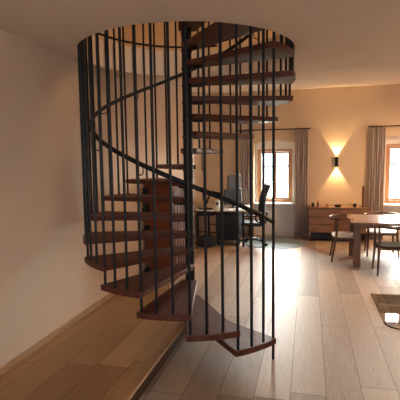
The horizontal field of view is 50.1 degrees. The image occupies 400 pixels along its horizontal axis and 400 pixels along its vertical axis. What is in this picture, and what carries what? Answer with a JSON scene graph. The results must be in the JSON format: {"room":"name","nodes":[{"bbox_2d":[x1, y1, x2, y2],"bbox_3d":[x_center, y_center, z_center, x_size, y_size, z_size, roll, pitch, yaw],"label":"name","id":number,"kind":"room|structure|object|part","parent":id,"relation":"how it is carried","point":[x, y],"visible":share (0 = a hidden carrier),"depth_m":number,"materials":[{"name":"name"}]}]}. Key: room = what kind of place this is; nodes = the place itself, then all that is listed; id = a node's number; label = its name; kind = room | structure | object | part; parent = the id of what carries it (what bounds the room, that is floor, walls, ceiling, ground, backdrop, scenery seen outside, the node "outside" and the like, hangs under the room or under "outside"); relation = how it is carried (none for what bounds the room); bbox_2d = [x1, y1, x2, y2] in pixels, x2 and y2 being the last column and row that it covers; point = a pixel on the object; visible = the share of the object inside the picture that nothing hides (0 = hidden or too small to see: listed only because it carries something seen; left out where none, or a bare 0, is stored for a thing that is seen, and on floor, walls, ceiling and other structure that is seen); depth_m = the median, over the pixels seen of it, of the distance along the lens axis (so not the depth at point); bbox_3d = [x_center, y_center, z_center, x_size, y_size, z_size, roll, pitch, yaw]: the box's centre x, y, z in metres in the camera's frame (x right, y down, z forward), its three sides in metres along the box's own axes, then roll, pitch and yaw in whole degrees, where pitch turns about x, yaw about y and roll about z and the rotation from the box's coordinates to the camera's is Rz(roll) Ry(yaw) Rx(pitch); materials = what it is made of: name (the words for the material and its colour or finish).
{"room":"living room","nodes":[
{"label":"living room","id":0,"kind":"room"},
{"bbox_2d":[0,282,174,399],"bbox_3d":[-1.308,1.534,2.074,1.106,0.109,8.349,1,6,14],"label":"floor","id":1,"kind":"structure","parent":0,"point":[94,357],"depth_m":3.62,"materials":[{"name":"brown wood"}]},
{"bbox_2d":[110,321,184,399],"bbox_3d":[-1.009,1.567,1.192,0.128,0.023,6.787,1,6,14],"label":"trim","id":2,"kind":"structure","parent":1,"relation":"attached to","point":[139,375],"depth_m":3.47,"materials":[{"name":"brown wood"}]},
{"bbox_2d":[0,26,203,366],"bbox_3d":[-1.510,-1.437,4.024,0.356,5.775,13.233,1,6,14],"label":"wall","id":3,"kind":"structure","parent":0,"point":[46,281],"depth_m":3.99,"materials":[{"name":"paint"}]},
{"bbox_2d":[0,271,144,375],"bbox_3d":[-1.837,1.445,2.200,0.016,0.060,8.349,1,6,14],"label":"baseboard","id":4,"kind":"structure","parent":3,"relation":"attached to","point":[45,340],"depth_m":3.96,"materials":[{"name":"brown wood"}]},
{"bbox_2d":[0,0,399,93],"bbox_3d":[1.734,-1.724,3.198,6.386,0.737,12.628,1,6,14],"label":"ceiling","id":5,"kind":"structure","parent":0,"point":[325,34],"depth_m":3.39,"materials":[{"name":"paint"}]},
{"bbox_2d":[126,21,278,50],"bbox_3d":[1.256,-3.148,5.060,4.516,2.640,0.310,1,6,14],"label":"wall","id":6,"kind":"structure","parent":0,"point":[159,26],"depth_m":5.43,"materials":[{"name":"paint"}]},
{"bbox_2d":[139,234,399,399],"bbox_3d":[1.772,1.498,3.476,7.046,0.165,13.233,1,6,14],"label":"floor","id":7,"kind":"structure","parent":0,"point":[333,342],"depth_m":4.30,"materials":[{"name":"brown wood"}]},
{"bbox_2d":[141,184,184,281],"bbox_3d":[-0.521,0.455,6.420,0.450,1.419,0.715,1,6,14],"label":"cabinet","id":8,"kind":"object","parent":7,"relation":"on","point":[159,189],"visible":0.4,"depth_m":6.13,"materials":[{"name":"red wood"}]},
{"bbox_3d":[-0.594,0.161,6.099,0.396,0.660,0.016,1,6,14],"label":"door","id":9,"kind":"part","parent":8,"relation":"part of","materials":[{"name":"red wood"}]},
{"bbox_3d":[-0.585,0.818,6.161,0.396,0.616,0.016,1,6,14],"label":"door","id":10,"kind":"part","parent":8,"relation":"part of","materials":[{"name":"red wood"}]},
{"bbox_3d":[-0.313,0.132,6.364,0.007,0.660,0.616,1,6,14],"label":"panel","id":11,"kind":"part","parent":8,"relation":"part of","materials":[{"name":"brown wood"}]},
{"bbox_3d":[-0.304,0.789,6.426,0.007,0.616,0.616,1,6,14],"label":"panel","id":12,"kind":"part","parent":8,"relation":"part of","materials":[{"name":"brown wood"}]},
{"bbox_2d":[77,21,295,359],"bbox_3d":[-0.122,-0.680,4.286,2.105,4.070,2.105,-4,6,-29],"label":"spiral staircase","id":13,"kind":"structure","parent":7,"relation":"on","point":[180,302],"depth_m":3.72,"materials":[{"name":"black metal"}]},
{"bbox_3d":[-0.129,-1.177,4.239,1.917,2.718,1.917,1,6,14],"label":"handrail","id":14,"kind":"part","parent":13,"relation":"part of","materials":[{"name":"black metal"}]},
{"bbox_2d":[197,233,217,246],"bbox_3d":[0.151,0.803,8.640,0.418,0.289,0.288,1,6,14],"label":"backpack","id":15,"kind":"object","parent":7,"relation":"on","point":[212,240],"visible":0.77,"depth_m":8.54,"materials":[{"name":"fabric"}]},
{"bbox_2d":[196,204,249,246],"bbox_3d":[0.537,0.518,9.207,1.012,0.739,1.100,1,6,14],"label":"desk","id":16,"kind":"object","parent":7,"relation":"on","point":[229,216],"visible":0.54,"depth_m":8.70,"materials":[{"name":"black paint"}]},
{"bbox_3d":[-0.045,0.577,8.836,0.040,0.710,0.040,1,6,14],"label":"leg","id":17,"kind":"part","parent":16,"relation":"part of","materials":[{"name":"black metal"}]},
{"bbox_2d":[199,211,216,215],"bbox_3d":[0.159,0.267,8.959,0.308,0.088,0.396,1,6,14],"label":"keyboard tray","id":18,"kind":"object","parent":16,"relation":"on","point":[201,213],"depth_m":8.79,"materials":[{"name":"black plastic"}]},
{"bbox_3d":[0.203,0.481,9.813,0.040,0.710,0.040,1,6,14],"label":"leg","id":19,"kind":"part","parent":16,"relation":"part of","materials":[{"name":"black metal"}]},
{"bbox_2d":[215,200,219,208],"bbox_3d":[0.367,0.092,8.876,0.077,0.176,0.113,1,6,14],"label":"speaker","id":20,"kind":"object","parent":16,"relation":"on","point":[217,202],"visible":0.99,"depth_m":8.83},
{"bbox_3d":[0.545,0.373,8.648,0.440,0.165,0.013,1,6,14],"label":"drawer","id":21,"kind":"part","parent":16,"relation":"part of","materials":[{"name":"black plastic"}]},
{"bbox_3d":[0.547,0.549,8.665,0.440,0.165,0.013,1,6,14],"label":"drawer","id":22,"kind":"part","parent":16,"relation":"part of","materials":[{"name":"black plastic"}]},
{"bbox_3d":[0.549,0.724,8.681,0.440,0.165,0.013,1,6,14],"label":"drawer","id":23,"kind":"part","parent":16,"relation":"part of","materials":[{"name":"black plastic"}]},
{"bbox_2d":[224,188,241,208],"bbox_3d":[0.686,-0.031,8.967,0.154,0.396,0.550,4,8,44],"label":"monitor","id":24,"kind":"object","parent":16,"relation":"on","point":[230,193],"visible":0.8,"depth_m":8.93,"materials":[{"name":"black plastic"}]},
{"bbox_2d":[227,175,239,205],"bbox_3d":[0.733,-0.206,9.291,0.270,0.682,0.110,1,6,14],"label":"display panel","id":25,"kind":"object","parent":16,"relation":"on","point":[231,179],"visible":0.5,"depth_m":9.27,"materials":[{"name":"grey plastic"}]},
{"bbox_3d":[0.741,-0.272,9.283,0.253,0.550,0.026,1,6,14],"label":"panel","id":26,"kind":"part","parent":25,"relation":"part of","materials":[{"name":"grey plastic"}]},
{"bbox_3d":[0.872,0.586,8.604,0.040,0.710,0.040,1,6,14],"label":"leg","id":27,"kind":"part","parent":16,"relation":"part of","materials":[{"name":"black metal"}]},
{"bbox_2d":[245,236,305,248],"bbox_3d":[1.558,0.890,9.018,1.331,0.008,1.331,1,6,14],"label":"chair mat","id":28,"kind":"object","parent":7,"relation":"on","point":[280,242],"visible":0.68,"depth_m":8.90,"materials":[{"name":"plastic"}]},
{"bbox_2d":[239,183,270,246],"bbox_3d":[1.092,0.291,8.699,0.684,1.257,0.631,1,6,14],"label":"office chair","id":29,"kind":"object","parent":28,"relation":"on","point":[267,186],"visible":0.58,"depth_m":8.52,"materials":[{"name":"black metal"}]},
{"bbox_3d":[1.076,0.477,8.735,0.440,0.066,0.440,1,6,14],"label":"seat","id":30,"kind":"part","parent":29,"relation":"part of","materials":[{"name":"fabric"}]},
{"bbox_3d":[1.311,0.036,8.632,0.231,0.744,0.497,1,6,14],"label":"backrest","id":31,"kind":"part","parent":29,"relation":"part of","materials":[{"name":"fabric"}]},
{"bbox_2d":[308,205,369,242],"bbox_3d":[2.928,0.500,9.090,1.224,0.732,0.460,1,6,14],"label":"sideboard","id":32,"kind":"object","parent":7,"relation":"on","point":[320,226],"visible":0.63,"depth_m":8.93,"materials":[{"name":"brown wood"}]},
{"bbox_3d":[2.582,0.593,8.967,0.586,0.161,0.022,1,6,14],"label":"drawer","id":33,"kind":"part","parent":32,"relation":"part of","materials":[{"name":"brown wood"}]},
{"bbox_3d":[2.578,0.263,8.936,0.586,0.161,0.022,1,6,14],"label":"drawer","id":34,"kind":"part","parent":32,"relation":"part of","materials":[{"name":"brown wood"}]},
{"bbox_3d":[2.580,0.428,8.951,0.586,0.161,0.022,1,6,14],"label":"drawer","id":35,"kind":"part","parent":32,"relation":"part of","materials":[{"name":"brown wood"}]},
{"bbox_3d":[3.169,0.434,8.802,0.586,0.161,0.022,1,6,14],"label":"drawer","id":36,"kind":"part","parent":32,"relation":"part of","materials":[{"name":"brown wood"}]},
{"bbox_3d":[3.171,0.599,8.818,0.586,0.161,0.022,1,6,14],"label":"drawer","id":37,"kind":"part","parent":32,"relation":"part of","materials":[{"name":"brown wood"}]},
{"bbox_3d":[3.167,0.269,8.786,0.586,0.161,0.022,1,6,14],"label":"drawer","id":38,"kind":"part","parent":32,"relation":"part of","materials":[{"name":"brown wood"}]},
{"bbox_2d":[361,186,364,206],"bbox_3d":[3.388,-0.069,8.879,0.077,0.429,0.077,1,6,14],"label":"candle stand","id":39,"kind":"object","parent":32,"relation":"on","point":[363,187],"visible":1,"depth_m":8.86,"materials":[{"name":"brown wood"}]},
{"bbox_2d":[329,214,353,261],"bbox_3d":[2.489,0.653,7.412,0.505,0.760,0.592,1,6,14],"label":"dining chair","id":40,"kind":"object","parent":7,"relation":"on","point":[337,235],"visible":0.7,"depth_m":7.25,"materials":[{"name":"brown wood"}]},
{"bbox_3d":[2.385,0.648,7.674,0.124,0.724,0.044,3,6,32],"label":"leg","id":41,"kind":"part","parent":40,"relation":"part of","materials":[{"name":"brown wood"}]},
{"bbox_3d":[2.273,0.691,7.234,0.124,0.724,0.044,-1,5,-3],"label":"leg","id":42,"kind":"part","parent":40,"relation":"part of","materials":[{"name":"brown wood"}]},
{"bbox_3d":[2.426,0.300,7.393,0.384,0.052,0.592,1,6,14],"label":"rail","id":43,"kind":"part","parent":40,"relation":"part of","materials":[{"name":"brown wood"}]},
{"bbox_3d":[2.513,0.600,7.401,0.451,0.029,0.517,1,6,14],"label":"seat","id":44,"kind":"part","parent":40,"relation":"part of","materials":[{"name":"beige fabric"}]},
{"bbox_2d":[346,214,399,266],"bbox_3d":[3.542,0.682,7.055,2.090,0.735,1.056,1,6,14],"label":"dining table","id":45,"kind":"object","parent":7,"relation":"on","point":[360,221],"visible":0.94,"depth_m":6.89,"materials":[{"name":"brown wood"}]},
{"bbox_3d":[2.728,0.654,7.670,0.110,0.697,0.066,1,6,14],"label":"leg","id":46,"kind":"part","parent":45,"relation":"part of","materials":[{"name":"brown wood"}]},
{"bbox_3d":[2.534,0.729,6.906,0.110,0.697,0.066,1,6,14],"label":"leg","id":47,"kind":"part","parent":45,"relation":"part of","materials":[{"name":"brown wood"}]},
{"bbox_2d":[364,211,399,257],"bbox_3d":[3.273,0.611,7.736,0.592,0.760,0.505,1,6,14],"label":"dining chair","id":48,"kind":"object","parent":7,"relation":"on","point":[385,232],"visible":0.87,"depth_m":7.61,"materials":[{"name":"brown wood"}]},
{"bbox_3d":[3.093,0.612,7.953,0.044,0.724,0.124,-1,5,-3],"label":"leg","id":49,"kind":"part","parent":48,"relation":"part of","materials":[{"name":"brown wood"}]},
{"bbox_3d":[2.994,0.642,7.628,0.056,0.726,0.155,1,6,14],"label":"leg","id":50,"kind":"part","parent":48,"relation":"part of","materials":[{"name":"brown wood"}]},
{"bbox_3d":[3.266,0.560,7.707,0.517,0.029,0.451,1,6,14],"label":"seat","id":51,"kind":"part","parent":48,"relation":"part of","materials":[{"name":"beige fabric"}]},
{"bbox_3d":[3.283,0.253,7.761,0.592,0.052,0.384,1,6,14],"label":"rail","id":52,"kind":"part","parent":48,"relation":"part of","materials":[{"name":"brown wood"}]},
{"bbox_3d":[3.266,0.596,7.707,0.524,0.029,0.364,1,6,14],"label":"seat frame","id":53,"kind":"part","parent":48,"relation":"part of","materials":[{"name":"brown wood"}]},
{"bbox_3d":[3.466,0.647,7.508,0.056,0.726,0.155,1,6,14],"label":"leg","id":54,"kind":"part","parent":48,"relation":"part of","materials":[{"name":"brown wood"}]},
{"bbox_2d":[371,293,399,329],"bbox_3d":[2.688,1.270,4.796,1.304,0.012,1.160,1,6,14],"label":"floor plate","id":55,"kind":"object","parent":7,"relation":"on","point":[388,306],"visible":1,"depth_m":4.96,"materials":[{"name":"clear"}]},
{"bbox_2d":[371,223,399,275],"bbox_3d":[2.918,0.738,6.453,0.592,0.760,0.505,1,6,14],"label":"dining chair","id":56,"kind":"object","parent":7,"relation":"on","point":[380,245],"visible":1,"depth_m":6.35,"materials":[{"name":"brown wood"}]},
{"bbox_3d":[2.725,0.736,6.683,0.056,0.726,0.155,1,6,14],"label":"leg","id":57,"kind":"part","parent":56,"relation":"part of","materials":[{"name":"brown wood"}]},
{"bbox_3d":[2.656,0.769,6.351,0.044,0.724,0.124,3,6,32],"label":"leg","id":58,"kind":"part","parent":56,"relation":"part of","materials":[{"name":"brown wood"}]},
{"bbox_3d":[2.898,0.391,6.361,0.592,0.052,0.384,1,6,14],"label":"rail","id":59,"kind":"part","parent":56,"relation":"part of","materials":[{"name":"brown wood"}]},
{"bbox_3d":[2.924,0.717,6.478,0.524,0.029,0.364,1,6,14],"label":"seat frame","id":60,"kind":"part","parent":56,"relation":"part of","materials":[{"name":"brown wood"}]},
{"bbox_3d":[2.923,0.682,6.472,0.517,0.029,0.451,1,6,14],"label":"seat","id":61,"kind":"part","parent":56,"relation":"part of","materials":[{"name":"fabric"}]},
{"bbox_2d":[254,205,293,235],"bbox_3d":[1.735,0.441,9.864,0.940,0.737,0.176,1,6,14],"label":"wall","id":62,"kind":"structure","parent":0,"point":[284,214],"depth_m":9.75,"materials":[{"name":"paint"}]},
{"bbox_2d":[254,202,293,204],"bbox_3d":[1.713,0.079,9.765,0.930,0.036,0.308,1,6,14],"label":"window sill","id":63,"kind":"structure","parent":62,"relation":"attached to","point":[255,203],"depth_m":9.65,"materials":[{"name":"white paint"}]},
{"bbox_2d":[205,84,399,234],"bbox_3d":[3.271,-0.897,9.290,7.046,3.575,0.275,1,6,14],"label":"wall","id":64,"kind":"structure","parent":0,"point":[339,119],"depth_m":9.25,"materials":[{"name":"paint"}]},
{"bbox_2d":[238,128,310,131],"bbox_3d":[1.615,-1.544,9.438,1.597,0.047,0.130,1,6,14],"label":"curtain rod","id":65,"kind":"object","parent":64,"relation":"attached to","point":[290,128],"visible":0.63,"depth_m":9.35,"materials":[{"name":"black metal"}]},
{"bbox_2d":[240,129,249,235],"bbox_3d":[1.044,-0.381,9.651,0.279,2.400,0.077,1,6,14],"label":"curtain","id":66,"kind":"object","parent":65,"relation":"hanging from","point":[245,143],"visible":0.59,"depth_m":9.63,"materials":[{"name":"fabric"}]},
{"bbox_3d":[1.604,-1.546,9.394,1.540,0.023,0.024,1,6,14],"label":"rod","id":67,"kind":"part","parent":65,"relation":"part of","materials":[{"name":"black metal"}]},
{"bbox_2d":[294,127,308,237],"bbox_3d":[2.212,-0.370,9.354,0.313,2.400,0.081,1,6,14],"label":"curtain","id":68,"kind":"object","parent":65,"relation":"hanging from","point":[301,162],"visible":1,"depth_m":9.35,"materials":[{"name":"fabric"}]},
{"bbox_2d":[368,125,399,127],"bbox_3d":[4.308,-1.518,8.755,1.652,0.047,0.130,1,6,14],"label":"curtain rod","id":69,"kind":"object","parent":64,"relation":"attached to","point":[387,125],"visible":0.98,"depth_m":8.82,"materials":[{"name":"black metal"}]},
{"bbox_2d":[369,125,384,239],"bbox_3d":[3.700,-0.355,8.977,0.302,2.400,0.081,1,6,14],"label":"curtain","id":70,"kind":"object","parent":69,"relation":"hanging from","point":[377,138],"visible":0.8,"depth_m":8.95,"materials":[{"name":"fabric"}]},
{"bbox_3d":[4.296,-1.519,8.711,1.595,0.023,0.024,1,6,14],"label":"rod","id":71,"kind":"part","parent":69,"relation":"part of","materials":[{"name":"black metal"}]},
{"bbox_2d":[255,135,399,202],"bbox_3d":[3.338,-0.923,9.555,7.046,3.575,0.275,1,6,14],"label":"wall","id":72,"kind":"structure","parent":0,"point":[279,144],"depth_m":9.75,"materials":[{"name":"paint"}]},
{"bbox_2d":[257,149,291,201],"bbox_3d":[1.737,-0.569,9.935,0.792,1.216,0.132,1,6,14],"label":"window","id":73,"kind":"structure","parent":72,"relation":"in","point":[259,151],"depth_m":9.90,"materials":[{"name":"brown wood"}]},
{"bbox_3d":[1.571,-0.571,9.977,0.339,1.101,0.044,1,6,14],"label":"sash","id":74,"kind":"part","parent":73,"relation":"part of","materials":[{"name":"brown wood"}]},
{"bbox_3d":[1.904,-0.567,9.893,0.339,1.101,0.044,1,6,14],"label":"sash","id":75,"kind":"part","parent":73,"relation":"part of","materials":[{"name":"brown wood"}]},
{"bbox_2d":[385,144,399,202],"bbox_3d":[4.424,-0.572,9.250,0.792,1.276,0.132,1,6,14],"label":"window","id":76,"kind":"structure","parent":72,"relation":"in","point":[388,146],"depth_m":9.29,"materials":[{"name":"brown wood"}]},
{"bbox_2d":[383,206,399,238],"bbox_3d":[4.405,0.468,9.186,0.940,0.737,0.176,1,6,14],"label":"wall","id":77,"kind":"structure","parent":0,"point":[395,209],"depth_m":9.16,"materials":[{"name":"paint"}]},
{"bbox_2d":[384,203,399,205],"bbox_3d":[4.384,0.105,9.088,0.930,0.036,0.308,1,6,14],"label":"window sill","id":78,"kind":"structure","parent":77,"relation":"attached to","point":[385,204],"depth_m":9.05,"materials":[{"name":"white paint"}]},
{"label":"outside","id":79,"kind":"structure","parent":0,"visible":0},
{"bbox_2d":[267,183,399,197],"bbox_3d":[6.407,-0.121,20.779,28.600,0.330,22.737,1,6,14],"label":"ground","id":80,"kind":"structure","parent":79,"point":[394,188],"depth_m":22.86,"materials":[{"name":"white"}]}
]}

